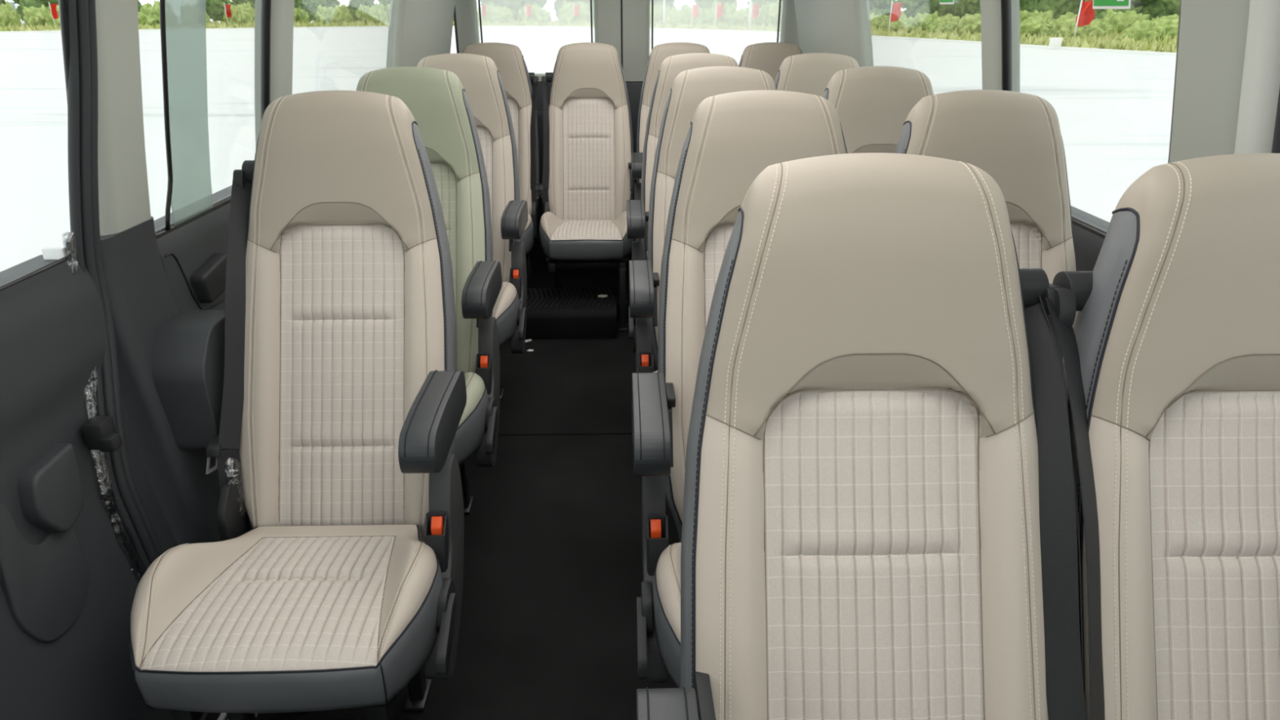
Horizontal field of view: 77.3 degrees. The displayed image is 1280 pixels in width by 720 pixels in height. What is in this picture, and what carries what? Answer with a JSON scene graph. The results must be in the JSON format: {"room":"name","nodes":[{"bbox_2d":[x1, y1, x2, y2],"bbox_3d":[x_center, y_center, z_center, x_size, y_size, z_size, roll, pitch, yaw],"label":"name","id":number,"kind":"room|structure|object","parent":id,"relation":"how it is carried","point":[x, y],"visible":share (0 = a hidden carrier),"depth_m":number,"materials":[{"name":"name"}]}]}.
{"room":"vehicle interior","nodes":[
{"label":"vehicle interior","id":0,"kind":"room"},
{"bbox_2d":[153,185,231,310],"bbox_3d":[-1.086,-0.442,3.401,0.176,1.015,3.230,-1,24,-1],"label":"wall","id":1,"kind":"structure","parent":0,"point":[193,255],"depth_m":1.88,"materials":[{"name":"grey plastic"}]},
{"bbox_2d":[58,0,151,235],"bbox_3d":[-0.996,-0.557,1.511,0.188,0.615,0.164,-1,24,-1],"label":"window pillar","id":2,"kind":"structure","parent":1,"relation":"attached to","point":[124,204],"depth_m":1.53,"materials":[{"name":"grey plastic"}]},
{"bbox_2d":[0,246,257,719],"bbox_3d":[-0.965,0.722,0.621,0.261,1.083,2.400,-1,24,-1],"label":"door","id":3,"kind":"structure","parent":1,"relation":"in","point":[71,571],"depth_m":1.41,"materials":[{"name":"grey plastic"}]},
{"bbox_2d":[0,0,75,291],"bbox_3d":[-0.968,-0.032,0.371,0.139,0.612,2.262,-1,24,-1],"label":"window","id":4,"kind":"structure","parent":3,"relation":"attached to","point":[63,3],"depth_m":1.37,"materials":[{"name":"black rubber"}]},
{"bbox_2d":[66,0,252,571],"bbox_3d":[-0.995,-0.051,1.655,0.197,1.663,0.414,-1,24,-1],"label":"trim","id":5,"kind":"structure","parent":1,"relation":"attached to","point":[165,362],"depth_m":1.65,"materials":[{"name":"grey plastic"}]},
{"bbox_2d":[155,0,271,239],"bbox_3d":[-1.003,-0.674,1.878,0.149,0.659,0.689,-1,24,-1],"label":"window","id":6,"kind":"structure","parent":1,"relation":"in","point":[169,227],"depth_m":1.86,"materials":[{"name":"black rubber"}]},
{"bbox_2d":[254,0,294,150],"bbox_3d":[-1.017,-0.857,2.263,0.193,0.670,0.147,-1,24,-1],"label":"trim","id":7,"kind":"structure","parent":1,"relation":"attached to","point":[282,11],"depth_m":2.22,"materials":[{"name":"grey plastic"}]},
{"bbox_2d":[386,0,455,67],"bbox_3d":[-1.060,-1.613,3.985,0.193,0.670,1.160,-1,24,-1],"label":"trim","id":8,"kind":"structure","parent":1,"relation":"attached to","point":[418,29],"depth_m":3.71,"materials":[{"name":"grey plastic"}]},
{"bbox_2d":[204,257,679,719],"bbox_3d":[-0.010,0.643,2.224,2.000,0.065,6.392,-1,24,-1],"label":"floor","id":9,"kind":"structure","parent":0,"point":[553,578],"depth_m":2.36,"materials":[{"name":"carpet"}]},
{"bbox_2d":[128,89,466,719],"bbox_3d":[-0.637,0.166,1.625,0.587,1.290,0.888,-1,24,-1],"label":"passenger seat","id":10,"kind":"object","parent":9,"relation":"on","point":[344,396],"visible":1,"depth_m":1.69,"materials":[{"name":"beige leather"}]},
{"bbox_2d":[355,66,502,514],"bbox_3d":[-0.684,-0.142,2.326,0.587,1.290,0.888,-1,24,-1],"label":"passenger seat","id":11,"kind":"object","parent":9,"relation":"on","point":[437,100],"visible":0.39,"depth_m":2.40,"materials":[{"name":"green leather"}]},
{"bbox_2d":[417,53,528,399],"bbox_3d":[-0.709,-0.462,3.056,0.587,1.290,0.888,-1,24,-1],"label":"passenger seat","id":12,"kind":"object","parent":9,"relation":"on","point":[478,75],"visible":0.33,"depth_m":3.13,"materials":[{"name":"beige leather"}]},
{"bbox_2d":[462,42,542,288],"bbox_3d":[-0.774,-0.902,4.061,0.555,1.284,0.869,-1,24,-1],"label":"passenger seat","id":13,"kind":"object","parent":9,"relation":"on","point":[520,86],"visible":0.22,"depth_m":4.15,"materials":[{"name":"beige leather"}]},
{"bbox_2d":[524,287,617,339],"bbox_3d":[-0.415,-0.239,3.970,0.600,0.145,0.360,-1,24,-1],"label":"step","id":14,"kind":"structure","parent":9,"relation":"on","point":[582,313],"depth_m":3.83,"materials":[{"name":"plastic"}]},
{"bbox_2d":[536,42,643,331],"bbox_3d":[-0.259,-0.905,4.064,0.587,1.290,0.906,-1,24,-1],"label":"passenger seat","id":15,"kind":"object","parent":9,"relation":"on","point":[591,166],"visible":0.97,"depth_m":4.16,"materials":[{"name":"beige leather"}]},
{"bbox_2d":[635,42,710,240],"bbox_3d":[0.241,-0.913,4.082,0.520,1.290,0.875,-1,24,-1],"label":"passenger seat","id":16,"kind":"object","parent":9,"relation":"on","point":[659,53],"visible":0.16,"depth_m":4.16,"materials":[{"name":"beige leather"}]},
{"bbox_2d":[626,53,738,352],"bbox_3d":[0.236,-0.471,3.075,0.572,1.290,0.871,-1,24,-1],"label":"passenger seat","id":17,"kind":"object","parent":9,"relation":"on","point":[637,211],"visible":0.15,"depth_m":3.14,"materials":[{"name":"beige leather"}]},
{"bbox_2d":[629,66,776,542],"bbox_3d":[0.255,-0.150,2.344,0.572,1.290,0.871,-1,24,-1],"label":"passenger seat","id":18,"kind":"object","parent":9,"relation":"on","point":[690,87],"visible":0.14,"depth_m":2.41,"materials":[{"name":"beige leather"}]},
{"bbox_2d":[631,89,847,688],"bbox_3d":[0.271,0.165,1.626,0.572,1.290,0.871,-1,24,-1],"label":"passenger seat","id":19,"kind":"object","parent":9,"relation":"on","point":[731,138],"visible":0.26,"depth_m":1.69,"materials":[{"name":"beige leather"}]},
{"bbox_2d":[737,42,802,83],"bbox_3d":[0.708,-0.916,4.092,0.568,1.284,0.869,-1,24,-1],"label":"passenger seat","id":20,"kind":"object","parent":9,"relation":"on","point":[767,57],"visible":0.1,"depth_m":4.15,"materials":[{"name":"beige leather"}]},
{"bbox_2d":[774,53,858,97],"bbox_3d":[0.728,-0.474,3.086,0.568,1.284,0.869,-1,24,-1],"label":"passenger seat","id":21,"kind":"object","parent":9,"relation":"on","point":[811,73],"visible":0.04,"depth_m":3.15,"materials":[{"name":"beige leather"}]},
{"bbox_2d":[636,152,1087,719],"bbox_3d":[0.283,0.495,0.875,0.572,1.290,0.871,-1,24,-1],"label":"passenger seat","id":22,"kind":"object","parent":9,"relation":"on","point":[879,517],"visible":1,"depth_m":0.97,"materials":[{"name":"beige leather"}]},
{"bbox_2d":[822,66,933,153],"bbox_3d":[0.748,-0.153,2.354,0.568,1.284,0.869,-1,24,-1],"label":"passenger seat","id":23,"kind":"object","parent":9,"relation":"on","point":[873,104],"visible":0.08,"depth_m":2.42,"materials":[{"name":"beige leather"}]},
{"bbox_2d":[894,89,1078,362],"bbox_3d":[0.757,0.162,1.637,0.568,1.284,0.869,-1,24,-1],"label":"passenger seat","id":24,"kind":"object","parent":9,"relation":"on","point":[1014,137],"visible":0.15,"depth_m":1.71,"materials":[{"name":"beige leather"}]},
{"bbox_2d":[1039,153,1279,719],"bbox_3d":[0.771,0.497,0.874,0.568,1.284,0.869,-1,24,-1],"label":"passenger seat","id":25,"kind":"object","parent":9,"relation":"on","point":[1171,353],"visible":0.95,"depth_m":0.97,"materials":[{"name":"beige leather"}]},
{"bbox_2d":[453,0,622,68],"bbox_3d":[-0.062,-1.575,4.758,2.003,1.940,0.100,-1,24,-1],"label":"wall","id":26,"kind":"structure","parent":0,"point":[621,7],"depth_m":4.57,"materials":[{"name":"grey plastic"}]},
{"bbox_2d":[454,0,621,257],"bbox_3d":[-0.574,-1.516,4.747,0.928,1.860,0.105,-1,24,-1],"label":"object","id":27,"kind":"structure","parent":26,"relation":"in","point":[607,23],"depth_m":4.55,"materials":[{"name":"grey"}]},
{"bbox_2d":[478,0,592,43],"bbox_3d":[-0.596,-1.957,4.583,0.715,0.660,0.014,-1,24,-1],"label":"window","id":28,"kind":"structure","parent":27,"relation":"attached to","point":[479,7],"depth_m":4.58,"materials":[{"name":"clear glass"}]},
{"bbox_2d":[622,0,799,257],"bbox_3d":[0.411,-1.525,4.767,1.022,1.860,0.105,-1,24,-1],"label":"door","id":29,"kind":"structure","parent":26,"relation":"in","point":[636,13],"depth_m":4.59,"materials":[{"name":"grey"}]},
{"bbox_2d":[651,0,781,49],"bbox_3d":[0.436,-1.967,4.605,0.810,0.660,0.014,-1,24,-1],"label":"window","id":30,"kind":"structure","parent":29,"relation":"attached to","point":[780,2],"depth_m":4.61,"materials":[{"name":"black rubber"}]},
{"bbox_2d":[1071,205,1109,271],"bbox_3d":[0.997,-0.422,3.368,0.176,1.005,3.400,-1,24,-1],"label":"wall","id":31,"kind":"structure","parent":0,"point":[1087,245],"depth_m":1.85,"materials":[{"name":"grey plastic"}]},
{"bbox_2d":[794,0,873,66],"bbox_3d":[0.925,-1.602,3.973,0.194,0.680,1.280,-1,24,-1],"label":"trim","id":32,"kind":"structure","parent":31,"relation":"attached to","point":[842,27],"depth_m":3.68,"materials":[{"name":"grey plastic"}]},
{"bbox_2d":[980,0,1019,92],"bbox_3d":[0.969,-0.821,2.193,0.194,0.680,0.130,-1,24,-1],"label":"trim","id":33,"kind":"structure","parent":31,"relation":"attached to","point":[990,10],"depth_m":2.14,"materials":[{"name":"grey plastic"}]},
{"bbox_2d":[1000,0,1181,238],"bbox_3d":[0.975,-0.635,1.801,0.149,0.669,0.748,-1,24,-1],"label":"window","id":34,"kind":"structure","parent":31,"relation":"in","point":[1006,5],"depth_m":2.08,"materials":[{"name":"black rubber"}]},
{"bbox_2d":[1092,0,1130,8],"bbox_3d":[0.953,-0.763,1.617,0.021,0.098,0.135,-1,24,-1],"label":"sticker","id":35,"kind":"object","parent":34,"relation":"attached to","point":[1097,4],"visible":1,"depth_m":1.63,"materials":[{"name":"green"}]},
{"bbox_2d":[1168,0,1249,163],"bbox_3d":[0.989,-0.452,1.390,0.194,0.710,0.193,-1,24,-1],"label":"window pillar","id":36,"kind":"structure","parent":31,"relation":"attached to","point":[1211,46],"depth_m":1.36,"materials":[{"name":"grey plastic"}]},
{"bbox_2d":[1234,0,1279,154],"bbox_3d":[0.985,-0.399,1.269,0.208,0.710,0.090,-1,24,-1],"label":"trim","id":37,"kind":"structure","parent":31,"relation":"attached to","point":[1260,82],"depth_m":1.24,"materials":[{"name":"grey plastic"}]},
{"bbox_2d":[1271,88,1279,153],"bbox_3d":[0.969,0.037,1.393,0.165,1.616,0.032,-1,24,-1],"label":"trim","id":38,"kind":"structure","parent":31,"relation":"attached to","point":[1276,141],"depth_m":1.22,"materials":[{"name":"grey plastic"}]},
{"label":"outside","id":39,"kind":"structure","parent":0,"visible":0},
{"bbox_2d":[0,16,1176,271],"bbox_3d":[-1.361,-22.142,55.790,420.000,0.100,420.000,-1,24,-1],"label":"parking lot","id":40,"kind":"structure","parent":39,"point":[1113,110],"depth_m":21.47,"materials":[{"name":"concrete"}]},
{"bbox_2d":[0,0,22,27],"bbox_3d":[-65.784,-35.228,82.904,3.067,3.630,3.569,7,25,16],"label":"bush","id":41,"kind":"object","parent":40,"relation":"on","point":[13,16],"visible":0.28,"depth_m":82.52,"materials":[{"name":"green plant"}]},
{"bbox_2d":[12,0,58,21],"bbox_3d":[-67.224,-40.212,88.915,5.639,7.321,5.515,-9,25,-19],"label":"tree","id":42,"kind":"object","parent":40,"relation":"on","point":[28,3],"visible":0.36,"depth_m":87.73,"materials":[{"name":"green plant"}]},
{"bbox_2d":[22,4,60,28],"bbox_3d":[-60.598,-34.457,81.455,3.400,3.284,3.661,-3,24,-7],"label":"bush","id":43,"kind":"object","parent":40,"relation":"on","point":[33,16],"visible":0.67,"depth_m":80.53,"materials":[{"name":"green plant"}]},
{"bbox_2d":[48,2,58,29],"bbox_3d":[-58.116,-34.112,79.571,0.963,2.702,0.380,8,25,17],"label":"flag","id":44,"kind":"object","parent":40,"relation":"on","point":[53,10],"visible":0.98,"depth_m":79.37,"materials":[{"name":"red fabric"}]},
{"bbox_2d":[137,4,173,26],"bbox_3d":[-53.136,-37.055,87.344,3.592,3.197,4.179,6,24,13],"label":"bush","id":45,"kind":"object","parent":40,"relation":"on","point":[150,15],"visible":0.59,"depth_m":86.06,"materials":[{"name":"green plant"}]},
{"bbox_2d":[139,0,179,21],"bbox_3d":[-55.122,-39.157,91.746,3.202,4.238,3.682,3,24,7],"label":"bush","id":46,"kind":"object","parent":40,"relation":"on","point":[157,4],"visible":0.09,"depth_m":91.45,"materials":[{"name":"green plant"}]},
{"bbox_2d":[181,4,208,26],"bbox_3d":[-50.199,-38.331,90.279,3.276,3.418,3.210,7,25,15],"label":"bush","id":47,"kind":"object","parent":40,"relation":"on","point":[190,15],"visible":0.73,"depth_m":89.25,"materials":[{"name":"green plant"}]},
{"bbox_2d":[195,0,235,22],"bbox_3d":[-53.505,-45.675,100.714,4.983,6.907,4.876,-21,31,-40],"label":"tree","id":48,"kind":"object","parent":40,"relation":"on","point":[215,9],"visible":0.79,"depth_m":99.79,"materials":[{"name":"green plant"}]},
{"bbox_2d":[222,2,253,26],"bbox_3d":[-46.713,-39.685,93.162,3.646,3.612,3.386,19,30,37],"label":"bush","id":49,"kind":"object","parent":40,"relation":"on","point":[239,16],"visible":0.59,"depth_m":91.99,"materials":[{"name":"green plant"}]},
{"bbox_2d":[231,0,254,8],"bbox_3d":[-53.626,-49.701,109.380,5.769,8.213,5.789,14,28,30],"label":"tree","id":50,"kind":"object","parent":40,"relation":"on","point":[236,2],"visible":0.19,"depth_m":107.47,"materials":[{"name":"green plant"}]},
{"bbox_2d":[235,1,254,23],"bbox_3d":[-48.501,-41.768,97.870,3.286,3.823,3.354,4,24,8],"label":"bush","id":51,"kind":"object","parent":40,"relation":"on","point":[246,7],"visible":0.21,"depth_m":97.40,"materials":[{"name":"green plant"}]},
{"bbox_2d":[293,6,309,23],"bbox_3d":[-43.821,-43.532,101.631,3.509,4.091,3.778,-11,26,-23],"label":"bush","id":52,"kind":"object","parent":40,"relation":"on","point":[300,15],"visible":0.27,"depth_m":101.40,"materials":[{"name":"green plant"}]},
{"bbox_2d":[293,0,313,22],"bbox_3d":[-46.201,-47.923,106.847,4.514,6.274,4.318,-7,25,-16],"label":"tree","id":53,"kind":"object","parent":40,"relation":"on","point":[306,5],"visible":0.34,"depth_m":107.08,"materials":[{"name":"green plant"}]},
{"bbox_2d":[310,0,340,21],"bbox_3d":[-45.563,-51.893,114.326,5.306,7.354,5.192,-12,26,-25],"label":"tree","id":54,"kind":"object","parent":40,"relation":"on","point":[327,3],"visible":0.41,"depth_m":112.96,"materials":[{"name":"green plant"}]},
{"bbox_2d":[314,4,344,25],"bbox_3d":[-38.569,-42.293,99.214,3.704,3.294,3.183,-22,32,-40],"label":"bush","id":55,"kind":"object","parent":40,"relation":"on","point":[332,15],"visible":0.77,"depth_m":98.26,"materials":[{"name":"green plant"}]},
{"bbox_2d":[326,3,354,22],"bbox_3d":[-39.419,-44.626,104.519,3.067,3.691,3.526,10,26,22],"label":"bush","id":56,"kind":"object","parent":40,"relation":"on","point":[344,10],"visible":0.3,"depth_m":104.16,"materials":[{"name":"green plant"}]},
{"bbox_2d":[347,0,374,22],"bbox_3d":[-38.714,-49.516,110.551,5.209,6.914,5.326,4,24,9],"label":"tree","id":57,"kind":"object","parent":40,"relation":"on","point":[353,5],"visible":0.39,"depth_m":109.24,"materials":[{"name":"green plant"}]},
{"bbox_2d":[355,4,388,24],"bbox_3d":[-34.098,-43.423,101.841,3.779,3.482,3.703,-15,28,-31],"label":"bush","id":58,"kind":"object","parent":40,"relation":"on","point":[366,13],"visible":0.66,"depth_m":100.86,"materials":[{"name":"green plant"}]},
{"bbox_2d":[371,2,390,20],"bbox_3d":[-34.064,-45.963,107.160,3.922,3.940,3.371,4,24,9],"label":"bush","id":59,"kind":"object","parent":40,"relation":"on","point":[387,8],"visible":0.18,"depth_m":106.30,"materials":[{"name":"green plant"}]},
{"bbox_2d":[477,1,492,22],"bbox_3d":[-21.128,-46.837,109.325,3.517,3.821,3.267,12,26,25],"label":"bush","id":60,"kind":"object","parent":40,"relation":"on","point":[488,6],"visible":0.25,"depth_m":108.26,"materials":[{"name":"green plant"}]},
{"bbox_2d":[480,0,505,7],"bbox_3d":[-21.368,-54.442,120.644,6.130,7.958,5.995,18,30,36],"label":"tree","id":61,"kind":"object","parent":40,"relation":"on","point":[500,3],"visible":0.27,"depth_m":119.22,"materials":[{"name":"green plant"}]},
{"bbox_2d":[487,4,514,23],"bbox_3d":[-18.275,-44.571,104.331,3.077,3.408,3.580,-19,30,-37],"label":"bush","id":62,"kind":"object","parent":40,"relation":"on","point":[499,14],"visible":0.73,"depth_m":103.23,"materials":[{"name":"green plant"}]},
{"bbox_2d":[502,0,547,21],"bbox_3d":[-16.259,-51.664,113.032,5.631,7.976,5.755,-11,26,-24],"label":"tree","id":63,"kind":"object","parent":40,"relation":"on","point":[514,5],"visible":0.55,"depth_m":112.11,"materials":[{"name":"green plant"}]},
{"bbox_2d":[517,2,541,22],"bbox_3d":[-14.864,-46.464,108.575,3.564,3.918,3.100,-2,24,-5],"label":"bush","id":64,"kind":"object","parent":40,"relation":"on","point":[521,16],"visible":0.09,"depth_m":107.86,"materials":[{"name":"green plant"}]},
{"bbox_2d":[524,4,551,24],"bbox_3d":[-13.169,-44.106,103.462,3.329,3.372,3.262,-7,25,-16],"label":"bush","id":65,"kind":"object","parent":40,"relation":"on","point":[537,15],"visible":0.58,"depth_m":102.55,"materials":[{"name":"green plant"}]},
{"bbox_2d":[553,0,583,19],"bbox_3d":[-9.939,-54.239,119.583,5.854,8.335,5.875,-11,26,-24],"label":"tree","id":66,"kind":"object","parent":40,"relation":"on","point":[557,4],"visible":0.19,"depth_m":119.31,"materials":[{"name":"green plant"}]},
{"bbox_2d":[557,0,591,25],"bbox_3d":[-8.422,-43.513,101.523,4.187,4.196,3.889,-7,25,-15],"label":"bush","id":67,"kind":"object","parent":40,"relation":"on","point":[566,14],"visible":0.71,"depth_m":100.25,"materials":[{"name":"green plant"}]},
{"bbox_2d":[0,26,1176,56],"bbox_3d":[-28.004,-16.004,41.559,126.272,0.180,130.257,-1,24,-1],"label":"kerb","id":68,"kind":"object","parent":40,"relation":"on","point":[1159,53],"visible":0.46,"depth_m":75.24,"materials":[{"name":"white concrete"}]},
{"bbox_2d":[582,0,594,22],"bbox_3d":[-6.291,-49.984,111.125,4.556,6.620,4.763,14,27,29],"label":"tree","id":69,"kind":"object","parent":40,"relation":"on","point":[587,2],"visible":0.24,"depth_m":109.62,"materials":[{"name":"green plant"}]},
{"bbox_2d":[0,18,1177,53],"bbox_3d":[-27.238,-18.497,46.181,145.158,0.950,140.617,-1,24,-1],"label":"hedge","id":70,"kind":"object","parent":40,"relation":"on","point":[1167,44],"visible":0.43,"depth_m":66.12,"materials":[{"name":"green plant"}]},
{"bbox_2d":[649,4,659,24],"bbox_3d":[0.341,-40.778,95.588,4.109,3.567,3.531,-6,24,-13],"label":"bush","id":71,"kind":"object","parent":40,"relation":"on","point":[655,15],"visible":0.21,"depth_m":94.50,"materials":[{"name":"green plant"}]},
{"bbox_2d":[649,4,669,22],"bbox_3d":[1.764,-43.301,101.302,4.159,3.770,3.863,-5,24,-12],"label":"bush","id":72,"kind":"object","parent":40,"relation":"on","point":[660,8],"visible":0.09,"depth_m":99.95,"materials":[{"name":"green plant"}]},
{"bbox_2d":[649,0,675,12],"bbox_3d":[2.490,-48.327,106.814,6.059,7.865,5.925,-13,27,-27],"label":"tree","id":73,"kind":"object","parent":40,"relation":"on","point":[669,3],"visible":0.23,"depth_m":105.25,"materials":[{"name":"green plant"}]},
{"bbox_2d":[665,7,688,26],"bbox_3d":[4.233,-39.288,92.761,3.213,2.907,3.279,-16,29,-33],"label":"bush","id":74,"kind":"object","parent":40,"relation":"on","point":[674,15],"visible":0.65,"depth_m":91.84,"materials":[{"name":"green plant"}]},
{"bbox_2d":[680,3,693,24],"bbox_3d":[5.770,-41.514,97.476,2.933,3.610,3.372,-5,24,-12],"label":"bush","id":75,"kind":"object","parent":40,"relation":"on","point":[685,8],"visible":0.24,"depth_m":96.05,"materials":[{"name":"green plant"}]},
{"bbox_2d":[691,2,699,25],"bbox_3d":[6.086,-37.914,88.232,0.963,2.702,0.380,8,25,17],"label":"flag","id":76,"kind":"object","parent":40,"relation":"on","point":[695,11],"visible":0.98,"depth_m":88.06,"materials":[{"name":"red fabric"}]},
{"bbox_2d":[689,7,720,26],"bbox_3d":[7.250,-37.935,89.426,3.489,3.206,3.241,-2,24,-5],"label":"bush","id":77,"kind":"object","parent":40,"relation":"on","point":[708,15],"visible":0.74,"depth_m":88.27,"materials":[{"name":"green plant"}]},
{"bbox_2d":[695,0,736,9],"bbox_3d":[9.558,-45.910,101.962,5.012,7.110,4.994,9,25,20],"label":"tree","id":78,"kind":"object","parent":40,"relation":"on","point":[706,3],"visible":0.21,"depth_m":100.91,"materials":[{"name":"green plant"}]},
{"bbox_2d":[715,2,724,25],"bbox_3d":[8.465,-36.528,85.076,0.963,2.702,0.380,8,25,17],"label":"flag","id":79,"kind":"object","parent":40,"relation":"on","point":[719,11],"visible":0.98,"depth_m":84.90,"materials":[{"name":"red fabric"}]},
{"bbox_2d":[711,0,737,23],"bbox_3d":[9.650,-40.172,93.984,4.001,3.914,3.439,-9,25,-20],"label":"bush","id":80,"kind":"object","parent":40,"relation":"on","point":[728,9],"visible":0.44,"depth_m":92.78,"materials":[{"name":"green plant"}]},
{"bbox_2d":[728,7,753,26],"bbox_3d":[10.772,-36.250,85.842,2.875,2.987,3.306,-6,24,-12],"label":"bush","id":81,"kind":"object","parent":40,"relation":"on","point":[741,15],"visible":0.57,"depth_m":84.77,"materials":[{"name":"green plant"}]},
{"bbox_2d":[751,2,760,24],"bbox_3d":[11.666,-34.748,81.021,0.963,2.702,0.380,8,25,17],"label":"flag","id":82,"kind":"object","parent":40,"relation":"on","point":[755,12],"visible":0.98,"depth_m":80.84,"materials":[{"name":"red fabric"}]},
{"bbox_2d":[746,0,782,8],"bbox_3d":[14.941,-44.001,96.321,5.320,7.374,5.206,-18,30,-36],"label":"tree","id":83,"kind":"object","parent":40,"relation":"on","point":[754,2],"visible":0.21,"depth_m":94.50,"materials":[{"name":"green plant"}]},
{"bbox_2d":[755,0,782,27],"bbox_3d":[13.545,-34.819,81.810,3.409,3.883,3.966,3,24,6],"label":"bush","id":84,"kind":"object","parent":40,"relation":"on","point":[769,12],"visible":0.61,"depth_m":80.65,"materials":[{"name":"green plant"}]},
{"bbox_2d":[870,13,888,30],"bbox_3d":[20.188,-29.332,70.448,3.403,2.184,2.907,-21,31,-39],"label":"bush","id":85,"kind":"object","parent":40,"relation":"on","point":[877,20],"visible":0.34,"depth_m":69.74,"materials":[{"name":"green plant"}]},
{"bbox_2d":[868,0,891,15],"bbox_3d":[24.044,-38.184,84.541,5.465,7.094,5.345,19,30,36],"label":"tree","id":86,"kind":"object","parent":40,"relation":"on","point":[877,6],"visible":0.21,"depth_m":83.88,"materials":[{"name":"green plant"}]},
{"bbox_2d":[888,0,902,30],"bbox_3d":[20.207,-26.986,63.339,0.963,2.702,0.380,8,25,17],"label":"flag","id":87,"kind":"object","parent":40,"relation":"on","point":[895,13],"visible":0.97,"depth_m":63.16,"materials":[{"name":"red fabric"}]},
{"bbox_2d":[888,14,933,32],"bbox_3d":[22.736,-27.560,66.451,3.196,2.043,3.767,-19,30,-36],"label":"bush","id":88,"kind":"object","parent":40,"relation":"on","point":[911,23],"visible":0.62,"depth_m":65.76,"materials":[{"name":"green plant"}]},
{"bbox_2d":[896,0,953,17],"bbox_3d":[27.928,-36.006,78.277,5.729,8.128,5.709,11,26,23],"label":"tree","id":89,"kind":"object","parent":40,"relation":"on","point":[913,7],"visible":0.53,"depth_m":77.26,"materials":[{"name":"green plant"}]},
{"bbox_2d":[915,10,937,19],"bbox_3d":[25.545,-29.357,70.315,3.361,2.502,2.798,4,24,9],"label":"bush","id":90,"kind":"object","parent":40,"relation":"on","point":[935,15],"visible":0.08,"depth_m":69.73,"materials":[{"name":"green plant"}]},
{"bbox_2d":[927,13,961,34],"bbox_3d":[23.781,-25.452,61.638,3.748,2.234,3.160,-21,31,-39],"label":"bush","id":91,"kind":"object","parent":40,"relation":"on","point":[948,21],"visible":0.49,"depth_m":60.65,"materials":[{"name":"green plant"}]},
{"bbox_2d":[945,0,980,17],"bbox_3d":[31.172,-33.815,72.554,5.526,7.828,5.648,-14,27,-29],"label":"tree","id":92,"kind":"object","parent":40,"relation":"on","point":[960,7],"visible":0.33,"depth_m":72.50,"materials":[{"name":"green plant"}]},
{"bbox_2d":[956,13,981,36],"bbox_3d":[25.034,-23.883,57.849,3.876,2.497,3.269,11,26,24],"label":"bush","id":93,"kind":"object","parent":40,"relation":"on","point":[970,22],"visible":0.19,"depth_m":57.20,"materials":[{"name":"green plant"}]},
{"bbox_2d":[1019,0,1035,12],"bbox_3d":[36.234,-35.925,78.394,6.178,8.020,6.042,-21,31,-39],"label":"tree","id":94,"kind":"object","parent":40,"relation":"on","point":[1028,5],"visible":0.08,"depth_m":76.81,"materials":[{"name":"green plant"}]},
{"bbox_2d":[1019,9,1053,23],"bbox_3d":[29.142,-25.111,60.408,3.944,2.769,3.450,0,24,1],"label":"bush","id":95,"kind":"object","parent":40,"relation":"on","point":[1024,15],"visible":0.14,"depth_m":59.26,"materials":[{"name":"green plant"}]},
{"bbox_2d":[1019,14,1057,37],"bbox_3d":[26.165,-21.790,53.253,3.278,2.209,3.805,-7,25,-15],"label":"bush","id":96,"kind":"object","parent":40,"relation":"on","point":[1036,25],"visible":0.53,"depth_m":52.06,"materials":[{"name":"green plant"}]},
{"bbox_2d":[1046,37,1062,48],"bbox_3d":[23.646,-18.027,45.544,0.700,0.600,0.500,-1,24,-1],"label":"block","id":97,"kind":"object","parent":40,"relation":"on","point":[1054,42],"visible":0.9,"depth_m":45.38,"materials":[{"name":"white concrete"}]},
{"bbox_2d":[1032,0,1080,19],"bbox_3d":[34.233,-30.160,64.935,5.160,7.475,5.274,-5,24,-10],"label":"tree","id":98,"kind":"object","parent":40,"relation":"on","point":[1059,7],"visible":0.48,"depth_m":63.50,"materials":[{"name":"green plant"}]},
{"bbox_2d":[1046,12,1078,31],"bbox_3d":[30.546,-23.456,56.966,3.404,2.446,2.870,-9,25,-20],"label":"bush","id":99,"kind":"object","parent":40,"relation":"on","point":[1070,15],"visible":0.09,"depth_m":55.86,"materials":[{"name":"green plant"}]},
{"bbox_2d":[1054,18,1114,39],"bbox_3d":[27.489,-20.034,49.272,3.338,2.097,3.935,17,29,34],"label":"bush","id":100,"kind":"object","parent":40,"relation":"on","point":[1068,27],"visible":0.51,"depth_m":47.97,"materials":[{"name":"green plant"}]},
{"bbox_2d":[1074,0,1094,38],"bbox_3d":[25.443,-19.274,45.771,0.963,2.702,0.380,8,25,17],"label":"flag","id":101,"kind":"object","parent":40,"relation":"on","point":[1086,15],"visible":0.86,"depth_m":45.60,"materials":[{"name":"red fabric"}]},
{"bbox_2d":[1080,0,1165,20],"bbox_3d":[35.789,-27.209,58.654,5.890,7.912,6.095,8,25,17],"label":"tree","id":102,"kind":"object","parent":40,"relation":"on","point":[1156,8],"visible":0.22,"depth_m":57.55,"materials":[{"name":"green plant"}]},
{"bbox_2d":[1099,8,1150,34],"bbox_3d":[31.309,-21.490,52.178,2.963,2.854,3.559,8,25,18],"label":"bush","id":103,"kind":"object","parent":40,"relation":"on","point":[1119,20],"visible":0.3,"depth_m":51.03,"materials":[{"name":"green plant"}]},
{"bbox_2d":[1116,15,1178,44],"bbox_3d":[28.365,-18.006,44.680,3.282,2.228,2.767,1,24,1],"label":"bush","id":104,"kind":"object","parent":40,"relation":"on","point":[1147,28],"visible":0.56,"depth_m":43.77,"materials":[{"name":"green plant"}]},
{"bbox_2d":[1162,2,1179,16],"bbox_3d":[42.023,-29.988,63.477,5.879,8.119,5.677,-11,26,-23],"label":"tree","id":105,"kind":"object","parent":40,"relation":"on","point":[1169,10],"visible":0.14,"depth_m":62.62,"materials":[{"name":"green plant"}]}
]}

